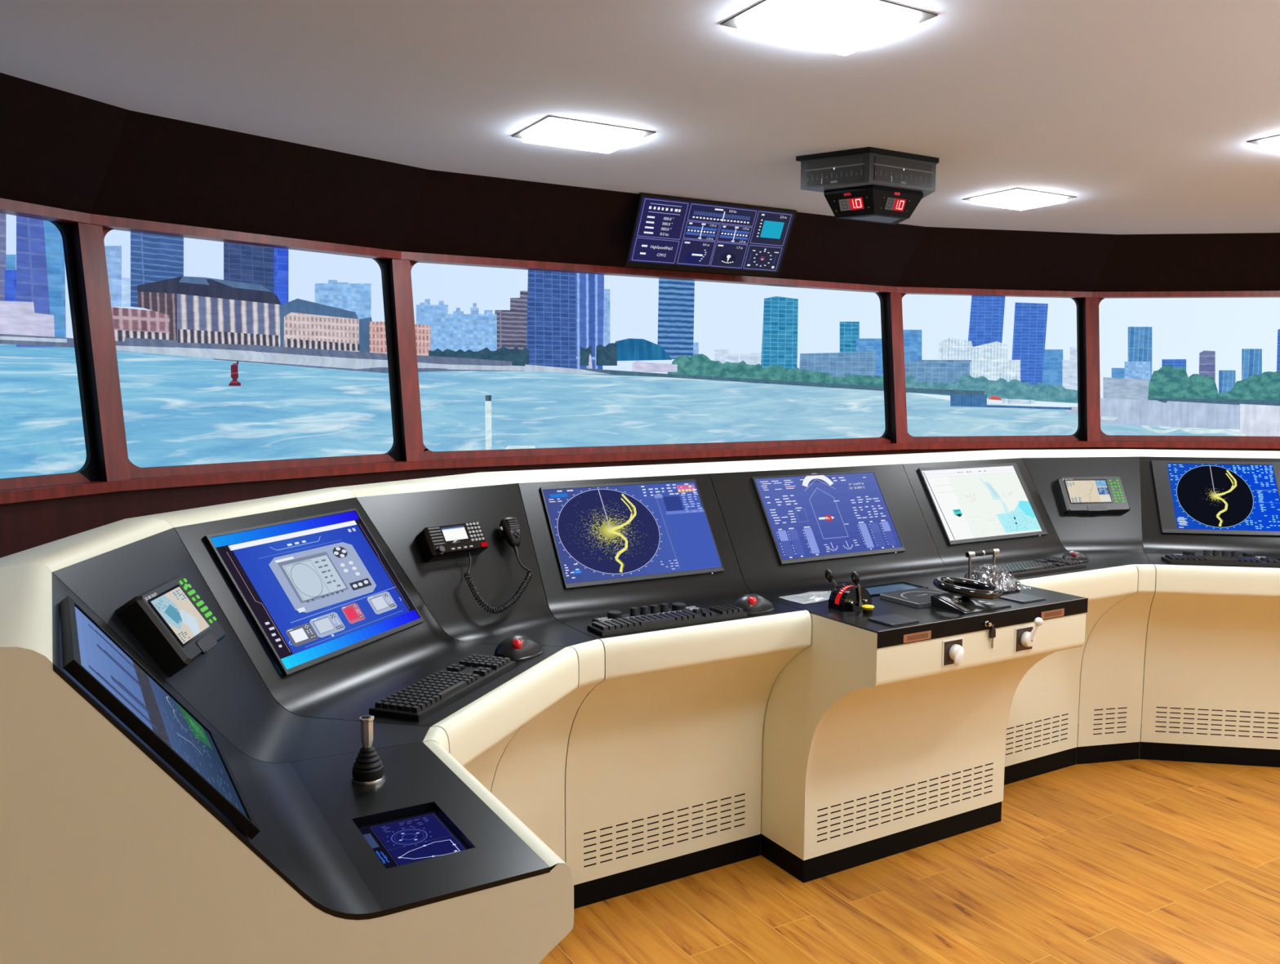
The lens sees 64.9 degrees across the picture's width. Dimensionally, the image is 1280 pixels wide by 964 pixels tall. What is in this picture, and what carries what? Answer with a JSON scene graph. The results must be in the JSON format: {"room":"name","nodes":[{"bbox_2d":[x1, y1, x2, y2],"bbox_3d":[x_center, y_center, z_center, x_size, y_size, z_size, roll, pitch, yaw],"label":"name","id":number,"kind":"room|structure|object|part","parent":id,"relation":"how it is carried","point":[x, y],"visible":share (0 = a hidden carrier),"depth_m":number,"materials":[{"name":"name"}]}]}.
{"room":"control cabin","nodes":[
{"label":"control cabin","id":0,"kind":"room"},
{"bbox_2d":[0,0,1279,234],"bbox_3d":[2.400,-1.087,1.998,9.750,0.001,7.200,-3,6,-30],"label":"ceiling","id":1,"kind":"structure","parent":0,"point":[1144,113],"depth_m":3.06,"materials":[{"name":"paint"}]},
{"bbox_2d":[511,115,655,153],"bbox_3d":[-0.204,-1.235,3.610,0.416,0.024,0.320,-3,6,-30],"label":"recessed light","id":2,"kind":"object","parent":1,"relation":"in","point":[551,131],"visible":1,"depth_m":3.55,"materials":[{"name":"white plastic"}]},
{"bbox_3d":[-0.204,-1.245,3.609,0.416,0.004,0.320,-3,6,-30],"label":"light frame","id":3,"kind":"part","parent":2,"relation":"part of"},
{"bbox_2d":[720,0,937,55],"bbox_3d":[0.460,-1.125,2.474,0.416,0.024,0.320,-3,6,-30],"label":"recessed light","id":4,"kind":"object","parent":1,"relation":"in","point":[840,27],"visible":1,"depth_m":2.44,"materials":[{"name":"white plastic"}]},
{"bbox_3d":[0.460,-1.135,2.474,0.416,0.004,0.320,-3,6,-30],"label":"light frame","id":5,"kind":"part","parent":4,"relation":"part of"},
{"bbox_2d":[795,146,938,224],"bbox_3d":[0.956,-1.166,4.011,0.640,0.233,0.266,-3,6,-30],"label":"indicator","id":6,"kind":"object","parent":1,"relation":"hanging from","point":[867,184],"visible":1,"depth_m":3.91,"materials":[{"name":"metal"}]},
{"bbox_2d":[804,163,865,182],"bbox_3d":[0.749,-1.184,3.882,0.242,0.060,0.001,4,6,32],"label":"print","id":7,"kind":"object","parent":6,"relation":"on","point":[816,172],"depth_m":3.88},
{"bbox_3d":[0.956,-1.273,4.000,0.640,0.018,0.266,-3,6,-30],"label":"plate","id":8,"kind":"part","parent":6,"relation":"part of","materials":[{"name":"black metal"}]},
{"bbox_2d":[874,163,933,184],"bbox_3d":[1.022,-1.185,3.898,0.314,0.060,0.001,-3,6,-30],"label":"print","id":9,"kind":"object","parent":6,"relation":"attached to","point":[884,173],"depth_m":3.90},
{"bbox_2d":[962,187,1076,210],"bbox_3d":[1.811,-1.345,4.814,0.416,0.024,0.320,-3,6,-30],"label":"recessed light","id":10,"kind":"object","parent":1,"relation":"in","point":[1020,199],"visible":1,"depth_m":4.75,"materials":[{"name":"white plastic"}]},
{"bbox_3d":[1.811,-1.355,4.813,0.416,0.004,0.320,-3,6,-30],"label":"light frame","id":11,"kind":"part","parent":10,"relation":"part of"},
{"bbox_2d":[1247,134,1279,151],"bbox_3d":[2.486,-1.233,3.662,0.416,0.024,0.320,-3,6,-30],"label":"recessed light","id":12,"kind":"object","parent":1,"relation":"in","point":[1272,143],"visible":1,"depth_m":3.67,"materials":[{"name":"white plastic"}]},
{"bbox_3d":[2.486,-1.243,3.661,0.416,0.004,0.320,-3,6,-30],"label":"light frame","id":13,"kind":"part","parent":12,"relation":"part of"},
{"bbox_2d":[1259,137,1279,151],"bbox_3d":[2.486,-1.233,3.662,0.352,0.023,0.264,-3,6,-30],"label":"diffuser","id":14,"kind":"object","parent":12,"relation":"attached to","point":[1273,144],"depth_m":3.67,"materials":[{"name":"white plastic"}]},
{"bbox_2d":[0,72,1279,292],"bbox_3d":[1.199,-1.124,4.014,10.000,0.315,3.043,-3,6,-30],"label":"wall","id":15,"kind":"structure","parent":0,"point":[59,148],"depth_m":4.38,"materials":[{"name":"brown wood"}]},
{"bbox_2d":[623,192,797,277],"bbox_3d":[0.344,-1.220,5.044,0.925,0.328,0.244,-3,6,-30],"label":"wall display","id":16,"kind":"object","parent":15,"relation":"attached to","point":[668,232],"visible":1,"depth_m":4.99,"materials":[{"name":"blue glass"}]},
{"bbox_2d":[0,447,1279,558],"bbox_3d":[1.213,0.466,4.184,9.750,0.983,2.896,-3,6,-30],"label":"window sill","id":17,"kind":"structure","parent":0,"point":[26,525],"depth_m":3.74,"materials":[{"name":"brown wood"}]},
{"bbox_2d":[0,198,120,504],"bbox_3d":[-2.140,-0.397,2.958,0.192,0.958,1.270,2,6,23],"label":"window","id":18,"kind":"structure","parent":17,"relation":"in","point":[85,481],"depth_m":3.43,"materials":[{"name":"brown wood"}]},
{"bbox_2d":[70,213,416,491],"bbox_3d":[-1.484,-0.494,3.989,0.191,0.958,1.349,5,7,41],"label":"window","id":19,"kind":"structure","parent":17,"relation":"in","point":[113,462],"depth_m":3.63,"materials":[{"name":"brown wood"}]},
{"bbox_2d":[387,251,902,469],"bbox_3d":[0.221,-0.608,5.231,3.050,0.958,0.192,-3,6,-31],"label":"window","id":20,"kind":"structure","parent":17,"relation":"in","point":[413,448],"depth_m":4.85,"materials":[{"name":"brown wood"}]},
{"bbox_2d":[884,286,1094,449],"bbox_3d":[2.143,-0.690,6.138,1.393,0.958,0.193,-1,6,-13],"label":"window","id":21,"kind":"structure","parent":17,"relation":"in","point":[899,433],"depth_m":6.05,"materials":[{"name":"brown wood"}]},
{"bbox_2d":[1081,290,1279,448],"bbox_3d":[3.607,-0.693,6.213,1.709,0.958,0.192,1,5,5],"label":"window","id":22,"kind":"structure","parent":17,"relation":"in","point":[1092,432],"depth_m":6.25,"materials":[{"name":"brown wood"}]},
{"bbox_2d":[538,724,1279,963],"bbox_3d":[2.319,1.139,2.341,9.750,0.001,7.500,-3,6,-30],"label":"floor","id":23,"kind":"structure","parent":0,"point":[1135,861],"depth_m":2.69,"materials":[{"name":"brown wood"}]},
{"bbox_2d":[0,517,448,763],"bbox_3d":[-0.710,0.636,1.693,0.732,1.107,0.560,-3,6,-30],"label":"console","id":24,"kind":"object","parent":23,"relation":"on","point":[106,566],"visible":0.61,"depth_m":1.66,"materials":[{"name":"plastic"}]},
{"bbox_2d":[115,575,225,677],"bbox_3d":[-0.736,0.227,1.594,0.112,0.128,0.178,0,5,-4],"label":"chart plotter","id":25,"kind":"object","parent":24,"relation":"on","point":[171,623],"visible":1,"depth_m":1.53,"materials":[{"name":"black plastic"}]},
{"bbox_3d":[-0.442,0.774,1.753,0.223,0.692,0.120,-1,6,-8],"label":"panel","id":26,"kind":"part","parent":24,"relation":"part of","materials":[{"name":"beige paint"}]},
{"bbox_2d":[0,561,573,963],"bbox_3d":[-0.526,0.670,1.350,0.704,1.107,0.560,-3,6,-30],"label":"console","id":27,"kind":"object","parent":23,"relation":"on","point":[108,855],"visible":0.98,"depth_m":1.07,"materials":[{"name":"beige paint"}]},
{"bbox_2d":[59,595,260,839],"bbox_3d":[-0.569,0.263,1.174,0.175,0.218,0.344,-3,6,-30],"label":"monitor","id":28,"kind":"object","parent":27,"relation":"on","point":[91,655],"visible":1,"depth_m":1.11,"materials":[{"name":"blue glass"}]},
{"bbox_2d":[351,715,385,786],"bbox_3d":[-0.410,0.401,1.517,0.049,0.099,0.049,-3,6,-30],"label":"joystick","id":29,"kind":"object","parent":27,"relation":"on","point":[367,770],"visible":1,"depth_m":1.51,"materials":[{"name":"black rubber"}]},
{"bbox_2d":[358,811,467,868],"bbox_3d":[-0.304,0.482,1.345,0.117,0.002,0.166,-3,6,-30],"label":"display","id":30,"kind":"object","parent":27,"relation":"in","point":[421,837],"visible":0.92,"depth_m":1.35,"materials":[{"name":"blue glass"}]},
{"bbox_3d":[-0.313,0.799,1.488,0.209,0.692,0.558,-3,6,-30],"label":"panel","id":31,"kind":"part","parent":27,"relation":"part of","materials":[{"name":"beige paint"}]},
{"bbox_2d":[125,488,578,791],"bbox_3d":[-0.542,0.599,2.094,0.624,1.107,0.675,2,6,19],"label":"console","id":32,"kind":"object","parent":23,"relation":"on","point":[479,726],"visible":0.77,"depth_m":2.01,"materials":[{"name":"black plastic"}]},
{"bbox_2d":[203,507,424,677],"bbox_3d":[-0.661,0.212,2.105,0.188,0.257,0.462,2,6,21],"label":"monitor","id":33,"kind":"object","parent":32,"relation":"on","point":[316,589],"visible":1,"depth_m":2.07,"materials":[{"name":"glass"}]},
{"bbox_3d":[-0.517,0.233,2.086,0.515,0.336,0.617,2,6,20],"label":"desk panel","id":34,"kind":"part","parent":32,"relation":"part of","materials":[{"name":"black plastic"}]},
{"bbox_2d":[368,653,515,720],"bbox_3d":[-0.377,0.396,1.980,0.106,0.020,0.375,2,6,20],"label":"keyboard","id":35,"kind":"object","parent":32,"relation":"on","point":[424,698],"visible":1,"depth_m":1.93,"materials":[{"name":"black plastic"}]},
{"bbox_3d":[-0.349,0.745,2.061,0.221,0.692,0.639,2,6,20],"label":"panel","id":36,"kind":"part","parent":32,"relation":"part of","materials":[{"name":"beige paint"}]},
{"bbox_2d":[493,634,542,661],"bbox_3d":[-0.268,0.359,2.228,0.086,0.047,0.128,4,7,36],"label":"trackball","id":37,"kind":"object","parent":32,"relation":"on","point":[517,647],"visible":0.94,"depth_m":2.19,"materials":[{"name":"plastic"}]},
{"bbox_2d":[329,472,604,862],"bbox_3d":[-0.353,0.560,2.502,0.601,1.107,0.539,4,7,33],"label":"console","id":38,"kind":"object","parent":23,"relation":"on","point":[529,780],"visible":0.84,"depth_m":2.47,"materials":[{"name":"plastic"}]},
{"bbox_2d":[415,521,488,562],"bbox_3d":[-0.456,0.147,2.464,0.089,0.086,0.166,5,8,43],"label":"radio","id":39,"kind":"object","parent":38,"relation":"on","point":[439,543],"visible":1,"depth_m":2.44,"materials":[{"name":"plastic"}]},
{"bbox_2d":[427,527,444,545],"bbox_3d":[-0.487,0.130,2.412,0.032,0.044,0.003,-6,-24,-46],"label":"speaker grille","id":40,"kind":"object","parent":39,"relation":"attached to","point":[433,527],"depth_m":2.41,"materials":[{"name":"black plastic"}]},
{"bbox_3d":[-0.473,0.161,2.396,0.018,0.018,0.012,-6,-24,-46],"label":"tuning knob","id":41,"kind":"part","parent":39,"relation":"part of","materials":[{"name":"black plastic"}]},
{"bbox_3d":[-0.414,0.201,2.423,0.472,0.336,0.481,-3,6,-30],"label":"desk panel","id":42,"kind":"part","parent":38,"relation":"part of","materials":[{"name":"black plastic"}]},
{"bbox_2d":[463,517,533,614],"bbox_3d":[-0.349,0.205,2.508,0.121,0.210,0.239,2,6,23],"label":"microphone","id":43,"kind":"object","parent":38,"relation":"hanging from","point":[509,529],"visible":1,"depth_m":2.55,"materials":[{"name":"black plastic"}]},
{"bbox_2d":[505,517,519,529],"bbox_3d":[-0.326,0.108,2.585,0.032,0.031,0.006,-6,-24,-46],"label":"speaker grille","id":44,"kind":"object","parent":43,"relation":"attached to","point":[511,523],"depth_m":2.58,"materials":[{"name":"plastic"}]},
{"bbox_3d":[-0.200,0.713,2.396,0.197,0.692,0.250,5,7,41],"label":"panel","id":45,"kind":"part","parent":38,"relation":"part of","materials":[{"name":"beige paint"}]},
{"bbox_2d":[480,463,811,909],"bbox_3d":[-0.002,0.534,2.784,0.680,1.107,0.643,-3,6,-30],"label":"console","id":46,"kind":"object","parent":23,"relation":"on","point":[663,771],"visible":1,"depth_m":2.69,"materials":[{"name":"beige plastic"}]},
{"bbox_2d":[539,479,724,589],"bbox_3d":[-0.016,0.137,2.824,0.505,0.258,0.163,-3,6,-30],"label":"monitor","id":47,"kind":"object","parent":46,"relation":"on","point":[608,534],"visible":1,"depth_m":2.81,"materials":[{"name":"glass"}]},
{"bbox_2d":[591,602,698,622],"bbox_3d":[0.022,0.334,2.584,0.300,0.032,0.056,-3,6,-30],"label":"control panel","id":48,"kind":"object","parent":46,"relation":"on","point":[611,615],"visible":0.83,"depth_m":2.57,"materials":[{"name":"black plastic"}]},
{"bbox_3d":[-0.064,0.335,2.536,0.040,0.017,0.039,-3,6,-30],"label":"knob","id":49,"kind":"part","parent":48,"relation":"part of","materials":[{"name":"plastic"}]},
{"bbox_3d":[-0.015,0.331,2.564,0.022,0.021,0.022,-3,6,-30],"label":"knob","id":50,"kind":"part","parent":48,"relation":"part of","materials":[{"name":"plastic"}]},
{"bbox_3d":[0.011,0.329,2.579,0.022,0.021,0.022,-3,6,-30],"label":"knob","id":51,"kind":"part","parent":48,"relation":"part of","materials":[{"name":"plastic"}]},
{"bbox_3d":[0.037,0.328,2.594,0.022,0.021,0.022,-3,6,-30],"label":"knob","id":52,"kind":"part","parent":48,"relation":"part of","materials":[{"name":"plastic"}]},
{"bbox_3d":[0.063,0.326,2.609,0.022,0.021,0.022,-3,6,-30],"label":"knob","id":53,"kind":"part","parent":48,"relation":"part of","materials":[{"name":"plastic"}]},
{"bbox_3d":[0.102,0.326,2.632,0.040,0.017,0.039,-3,6,-30],"label":"knob","id":54,"kind":"part","parent":48,"relation":"part of","materials":[{"name":"plastic"}]},
{"bbox_3d":[0.053,0.175,2.711,0.623,0.336,0.454,-3,6,-30],"label":"desk panel","id":55,"kind":"part","parent":46,"relation":"part of","materials":[{"name":"black plastic"}]},
{"bbox_2d":[586,604,747,636],"bbox_3d":[0.075,0.345,2.532,0.428,0.020,0.078,-3,6,-30],"label":"keyboard","id":56,"kind":"object","parent":46,"relation":"on","point":[650,622],"visible":1,"depth_m":2.50,"materials":[{"name":"black plastic"}]},
{"bbox_3d":[0.131,0.692,2.623,0.623,0.692,0.206,-3,6,-30],"label":"panel","id":57,"kind":"part","parent":46,"relation":"part of","materials":[{"name":"beige paint"}]},
{"bbox_2d":[733,593,773,615],"bbox_3d":[0.302,0.318,2.674,0.128,0.047,0.086,-4,7,-40],"label":"mouse","id":58,"kind":"object","parent":46,"relation":"on","point":[751,603],"visible":0.91,"depth_m":2.64,"materials":[{"name":"plastic"}]},
{"bbox_2d":[688,455,1088,883],"bbox_3d":[0.698,0.511,3.048,0.795,1.107,0.890,-3,6,-30],"label":"control console","id":59,"kind":"object","parent":23,"relation":"on","point":[910,754],"depth_m":2.84,"materials":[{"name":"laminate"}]},
{"bbox_2d":[777,591,831,604],"bbox_3d":[0.496,0.322,2.849,0.195,0.006,0.121,-3,6,-30],"label":"plastic film","id":60,"kind":"object","parent":59,"relation":"on","point":[816,596],"visible":0.94,"depth_m":2.83,"materials":[{"name":"plastic"}]},
{"bbox_3d":[0.460,0.690,2.683,0.001,0.685,0.464,-3,6,-30],"label":"panel","id":61,"kind":"part","parent":59,"relation":"part of","materials":[{"name":"beige plastic"}]},
{"bbox_2d":[751,470,905,565],"bbox_3d":[0.599,0.105,3.180,0.503,0.254,0.160,-3,6,-30],"label":"monitor","id":62,"kind":"object","parent":59,"relation":"on","point":[829,516],"visible":1,"depth_m":3.17,"materials":[{"name":"glass"}]},
{"bbox_2d":[824,568,871,612],"bbox_3d":[0.560,0.286,2.703,0.111,0.107,0.084,-3,6,-30],"label":"engine telegraph","id":63,"kind":"object","parent":59,"relation":"on","point":[844,597],"visible":1,"depth_m":2.68,"materials":[{"name":"plastic"}]},
{"bbox_3d":[0.583,0.298,2.677,0.021,0.068,0.009,-2,6,-17],"label":"lever","id":64,"kind":"part","parent":63,"relation":"part of","materials":[{"name":"metal"}]},
{"bbox_3d":[0.600,0.335,2.652,0.033,0.020,0.033,-3,6,-30],"label":"push button","id":65,"kind":"part","parent":59,"relation":"part of","materials":[{"name":"yellow plastic"}]},
{"bbox_2d":[831,581,928,596],"bbox_3d":[0.695,0.315,2.940,0.300,0.004,0.104,-3,6,-30],"label":"touchscreen","id":66,"kind":"object","parent":59,"relation":"on","point":[873,590],"visible":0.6,"depth_m":2.98,"materials":[{"name":"blue glass"}]},
{"bbox_3d":[0.695,0.317,2.940,0.286,0.001,0.090,-3,6,-30],"label":"glass","id":67,"kind":"part","parent":66,"relation":"part of","materials":[{"name":"blue glass"}]},
{"bbox_2d":[867,613,919,626],"bbox_3d":[0.644,0.351,2.560,0.094,0.006,0.088,-3,6,-30],"label":"blank plate","id":68,"kind":"object","parent":59,"relation":"on","point":[891,620],"visible":1,"depth_m":2.55,"materials":[{"name":"grey plastic"}]},
{"bbox_3d":[0.737,0.172,2.949,0.794,0.371,0.732,-3,6,-30],"label":"desk panel","id":69,"kind":"part","parent":59,"relation":"part of","materials":[{"name":"black plastic"}]},
{"bbox_2d":[880,587,946,608],"bbox_3d":[0.788,0.323,2.819,0.176,0.013,0.150,-3,6,-30],"label":"gauge","id":70,"kind":"object","parent":59,"relation":"on","point":[917,597],"visible":0.84,"depth_m":2.80},
{"bbox_2d":[902,630,931,643],"bbox_3d":[0.692,0.386,2.514,0.095,0.021,0.002,-3,6,-30],"label":"name plate","id":71,"kind":"object","parent":59,"relation":"attached to","point":[924,635],"visible":1,"depth_m":2.51,"materials":[{"name":"orange metal"}]},
{"bbox_3d":[0.854,0.699,2.796,0.794,0.649,0.259,-3,6,-30],"label":"panel","id":72,"kind":"part","parent":59,"relation":"part of","materials":[{"name":"beige paint"}]},
{"bbox_2d":[942,637,964,666],"bbox_3d":[0.809,0.438,2.576,0.072,0.068,0.029,-3,6,-30],"label":"switch","id":73,"kind":"object","parent":59,"relation":"attached to","point":[953,651],"visible":1,"depth_m":2.57,"materials":[{"name":"white plastic"}]},
{"bbox_3d":[0.814,0.438,2.580,0.041,0.041,0.020,-3,6,-30],"label":"knob","id":74,"kind":"part","parent":73,"relation":"part of","materials":[{"name":"white plastic"}]},
{"bbox_3d":[0.814,0.448,2.573,0.028,0.045,0.018,-3,6,-30],"label":"lever","id":75,"kind":"part","parent":73,"relation":"part of","materials":[{"name":"white plastic"}]},
{"bbox_2d":[930,576,1011,614],"bbox_3d":[0.890,0.301,2.732,0.189,0.073,0.181,-3,6,-30],"label":"steering wheel","id":76,"kind":"object","parent":59,"relation":"on","point":[957,599],"visible":1,"depth_m":2.70,"materials":[{"name":"black plastic"}]},
{"bbox_3d":[0.922,0.346,2.647,0.794,0.001,0.002,-3,6,-30],"label":"edge trim","id":77,"kind":"part","parent":59,"relation":"part of","materials":[{"name":"black plastic"}]},
{"bbox_2d":[983,621,991,626],"bbox_3d":[0.910,0.371,2.633,0.015,0.015,0.015,-3,6,-30],"label":"switch","id":78,"kind":"object","parent":59,"relation":"attached to","point":[986,624],"visible":1,"depth_m":2.63,"materials":[{"name":"silver metal"}]},
{"bbox_2d":[960,548,1020,593],"bbox_3d":[1.009,0.258,2.942,0.176,0.120,0.110,-3,6,-30],"label":"lever","id":79,"kind":"object","parent":59,"relation":"on","point":[1006,585],"visible":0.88,"depth_m":2.92,"materials":[{"name":"metal"}]},
{"bbox_3d":[0.951,0.253,2.907,0.009,0.084,0.008,-3,6,-30],"label":"post","id":80,"kind":"part","parent":79,"relation":"part of","materials":[{"name":"metal"}]},
{"bbox_3d":[1.039,0.248,2.958,0.009,0.084,0.008,-3,6,-30],"label":"post","id":81,"kind":"part","parent":79,"relation":"part of","materials":[{"name":"metal"}]},
{"bbox_2d":[989,623,995,648],"bbox_3d":[0.926,0.405,2.647,0.024,0.070,0.010,-3,6,-30],"label":"key","id":82,"kind":"object","parent":59,"relation":"hanging from","point":[993,631],"visible":1,"depth_m":2.65,"materials":[{"name":"silver metal"}]},
{"bbox_3d":[0.927,0.424,2.652,0.006,0.029,0.002,-3,6,-30],"label":"blade","id":83,"kind":"part","parent":82,"relation":"part of","materials":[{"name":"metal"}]},
{"bbox_2d":[999,592,1045,603],"bbox_3d":[1.073,0.326,2.832,0.094,0.006,0.088,-3,6,-30],"label":"blank plate","id":84,"kind":"object","parent":59,"relation":"on","point":[1020,597],"visible":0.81,"depth_m":2.82,"materials":[{"name":"grey metal"}]},
{"bbox_2d":[1013,617,1043,653],"bbox_3d":[1.049,0.411,2.703,0.072,0.099,0.047,-3,6,-30],"label":"switch","id":85,"kind":"object","parent":59,"relation":"attached to","point":[1024,637],"visible":1,"depth_m":2.71,"materials":[{"name":"white plastic"}]},
{"bbox_3d":[1.038,0.424,2.724,0.072,0.068,0.003,-3,6,-30],"label":"frame","id":86,"kind":"part","parent":85,"relation":"part of","materials":[{"name":"white plastic"}]},
{"bbox_3d":[1.038,0.425,2.722,0.065,0.061,0.001,-3,6,-30],"label":"plate","id":87,"kind":"part","parent":85,"relation":"part of","materials":[{"name":"plastic"}]},
{"bbox_3d":[1.049,0.425,2.717,0.041,0.041,0.020,-3,6,-30],"label":"knob","id":88,"kind":"part","parent":85,"relation":"part of","materials":[{"name":"white plastic"}]},
{"bbox_3d":[1.062,0.393,2.703,0.022,0.064,0.038,-5,8,-43],"label":"lever","id":89,"kind":"part","parent":85,"relation":"part of","materials":[{"name":"white plastic"}]},
{"bbox_2d":[1040,608,1064,619],"bbox_3d":[1.136,0.363,2.772,0.095,0.021,0.002,-3,6,-30],"label":"name plate","id":90,"kind":"object","parent":59,"relation":"attached to","point":[1059,612],"visible":0.86,"depth_m":2.77,"materials":[{"name":"orange metal"}]},
{"bbox_2d":[875,449,1137,785],"bbox_3d":[1.258,0.467,3.515,0.644,1.107,0.643,-3,6,-30],"label":"console","id":91,"kind":"object","parent":23,"relation":"on","point":[1042,734],"visible":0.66,"depth_m":3.47,"materials":[{"name":"beige plastic"}]},
{"bbox_2d":[917,462,1048,546],"bbox_3d":[1.207,0.071,3.534,0.491,0.250,0.158,-3,6,-30],"label":"monitor","id":92,"kind":"object","parent":91,"relation":"on","point":[982,503],"visible":1,"depth_m":3.52,"materials":[{"name":"glass"}]},
{"bbox_3d":[1.274,0.111,3.419,0.607,0.336,0.454,-3,6,-30],"label":"desk panel","id":93,"kind":"part","parent":91,"relation":"part of","materials":[{"name":"black plastic"}]},
{"bbox_2d":[978,557,1085,578],"bbox_3d":[1.278,0.277,3.277,0.380,0.020,0.118,-3,6,-30],"label":"keyboard","id":94,"kind":"object","parent":91,"relation":"on","point":[1020,569],"visible":0.97,"depth_m":3.24,"materials":[{"name":"black plastic"}]},
{"bbox_3d":[1.354,0.627,3.333,0.611,0.692,0.206,-3,6,-30],"label":"panel","id":95,"kind":"part","parent":91,"relation":"part of","materials":[{"name":"beige paint"}]},
{"bbox_2d":[1061,550,1088,562],"bbox_3d":[1.491,0.252,3.450,0.100,0.038,0.067,-2,6,-20],"label":"mouse","id":96,"kind":"object","parent":91,"relation":"on","point":[1075,555],"visible":0.88,"depth_m":3.43,"materials":[{"name":"plastic"}]},
{"bbox_2d":[1000,448,1155,764],"bbox_3d":[1.676,0.453,3.682,0.532,1.107,0.615,-1,6,-7],"label":"console","id":97,"kind":"object","parent":23,"relation":"on","point":[1112,674],"visible":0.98,"depth_m":3.63,"materials":[{"name":"beige plastic"}]},
{"bbox_3d":[1.745,0.087,3.672,0.458,0.336,0.488,-3,6,-30],"label":"desk panel","id":98,"kind":"part","parent":97,"relation":"part of","materials":[{"name":"black plastic"}]},
{"bbox_2d":[1054,476,1130,515],"bbox_3d":[1.669,0.051,3.711,0.256,0.134,0.100,-1,6,-10],"label":"chart plotter","id":99,"kind":"object","parent":97,"relation":"on","point":[1082,495],"visible":1,"depth_m":3.69,"materials":[{"name":"black plastic"}]},
{"bbox_3d":[1.716,0.613,3.499,0.257,0.692,0.212,-1,6,-12],"label":"panel","id":100,"kind":"part","parent":97,"relation":"part of","materials":[{"name":"beige paint"}]},
{"bbox_2d":[1117,448,1279,767],"bbox_3d":[2.266,0.460,3.623,0.995,1.107,0.664,1,6,10],"label":"console","id":101,"kind":"object","parent":23,"relation":"on","point":[1211,681],"visible":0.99,"depth_m":3.60,"materials":[{"name":"beige plastic"}]},
{"bbox_3d":[2.213,0.620,3.437,0.959,0.692,0.253,1,6,10],"label":"panel","id":102,"kind":"part","parent":101,"relation":"part of","materials":[{"name":"beige paint"}]},
{"bbox_3d":[2.259,0.101,3.542,0.994,0.336,0.501,1,6,10],"label":"desk panel","id":103,"kind":"part","parent":101,"relation":"part of","materials":[{"name":"black plastic"}]},
{"bbox_2d":[1151,460,1279,536],"bbox_3d":[2.173,0.058,3.712,0.504,0.258,0.167,1,6,10],"label":"monitor","id":104,"kind":"object","parent":101,"relation":"on","point":[1217,498],"visible":1,"depth_m":3.72,"materials":[{"name":"plastic"}]},
{"bbox_2d":[1174,550,1265,559],"bbox_3d":[2.004,0.253,3.481,0.300,0.032,0.056,1,6,10],"label":"keyboard","id":105,"kind":"object","parent":101,"relation":"on","point":[1215,553],"visible":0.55,"depth_m":3.48,"materials":[{"name":"black plastic"}]},
{"bbox_3d":[1.907,0.248,3.499,0.040,0.017,0.039,1,6,10],"label":"knob","id":106,"kind":"part","parent":105,"relation":"part of","materials":[{"name":"plastic"}]},
{"bbox_3d":[1.963,0.247,3.490,0.022,0.021,0.022,1,6,10],"label":"knob","id":107,"kind":"part","parent":105,"relation":"part of","materials":[{"name":"plastic"}]},
{"bbox_3d":[1.992,0.248,3.485,0.022,0.021,0.022,1,6,10],"label":"knob","id":108,"kind":"part","parent":105,"relation":"part of","materials":[{"name":"plastic"}]},
{"bbox_3d":[2.022,0.248,3.480,0.022,0.021,0.022,1,6,9],"label":"knob","id":109,"kind":"part","parent":105,"relation":"part of","materials":[{"name":"plastic"}]},
{"bbox_3d":[2.051,0.249,3.475,0.022,0.021,0.022,1,6,10],"label":"knob","id":110,"kind":"part","parent":105,"relation":"part of","materials":[{"name":"plastic"}]},
{"bbox_3d":[2.096,0.252,3.468,0.040,0.017,0.039,1,6,10],"label":"knob","id":111,"kind":"part","parent":105,"relation":"part of","materials":[{"name":"plastic"}]},
{"bbox_2d":[1160,554,1279,567],"bbox_3d":[2.010,0.267,3.402,0.440,0.020,0.088,1,6,10],"label":"keyboard","id":112,"kind":"object","parent":101,"relation":"on","point":[1172,558],"visible":1,"depth_m":3.38,"materials":[{"name":"black plastic"}]},
{"label":"outside","id":113,"kind":"structure","parent":0,"visible":0},
{"bbox_2d":[0,213,1279,478],"bbox_3d":[0.594,-0.680,5.027,8.026,1.900,1.430,-3,6,-28],"label":"outside city view","id":114,"kind":"object","parent":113,"point":[227,352],"visible":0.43,"depth_m":5.20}
]}

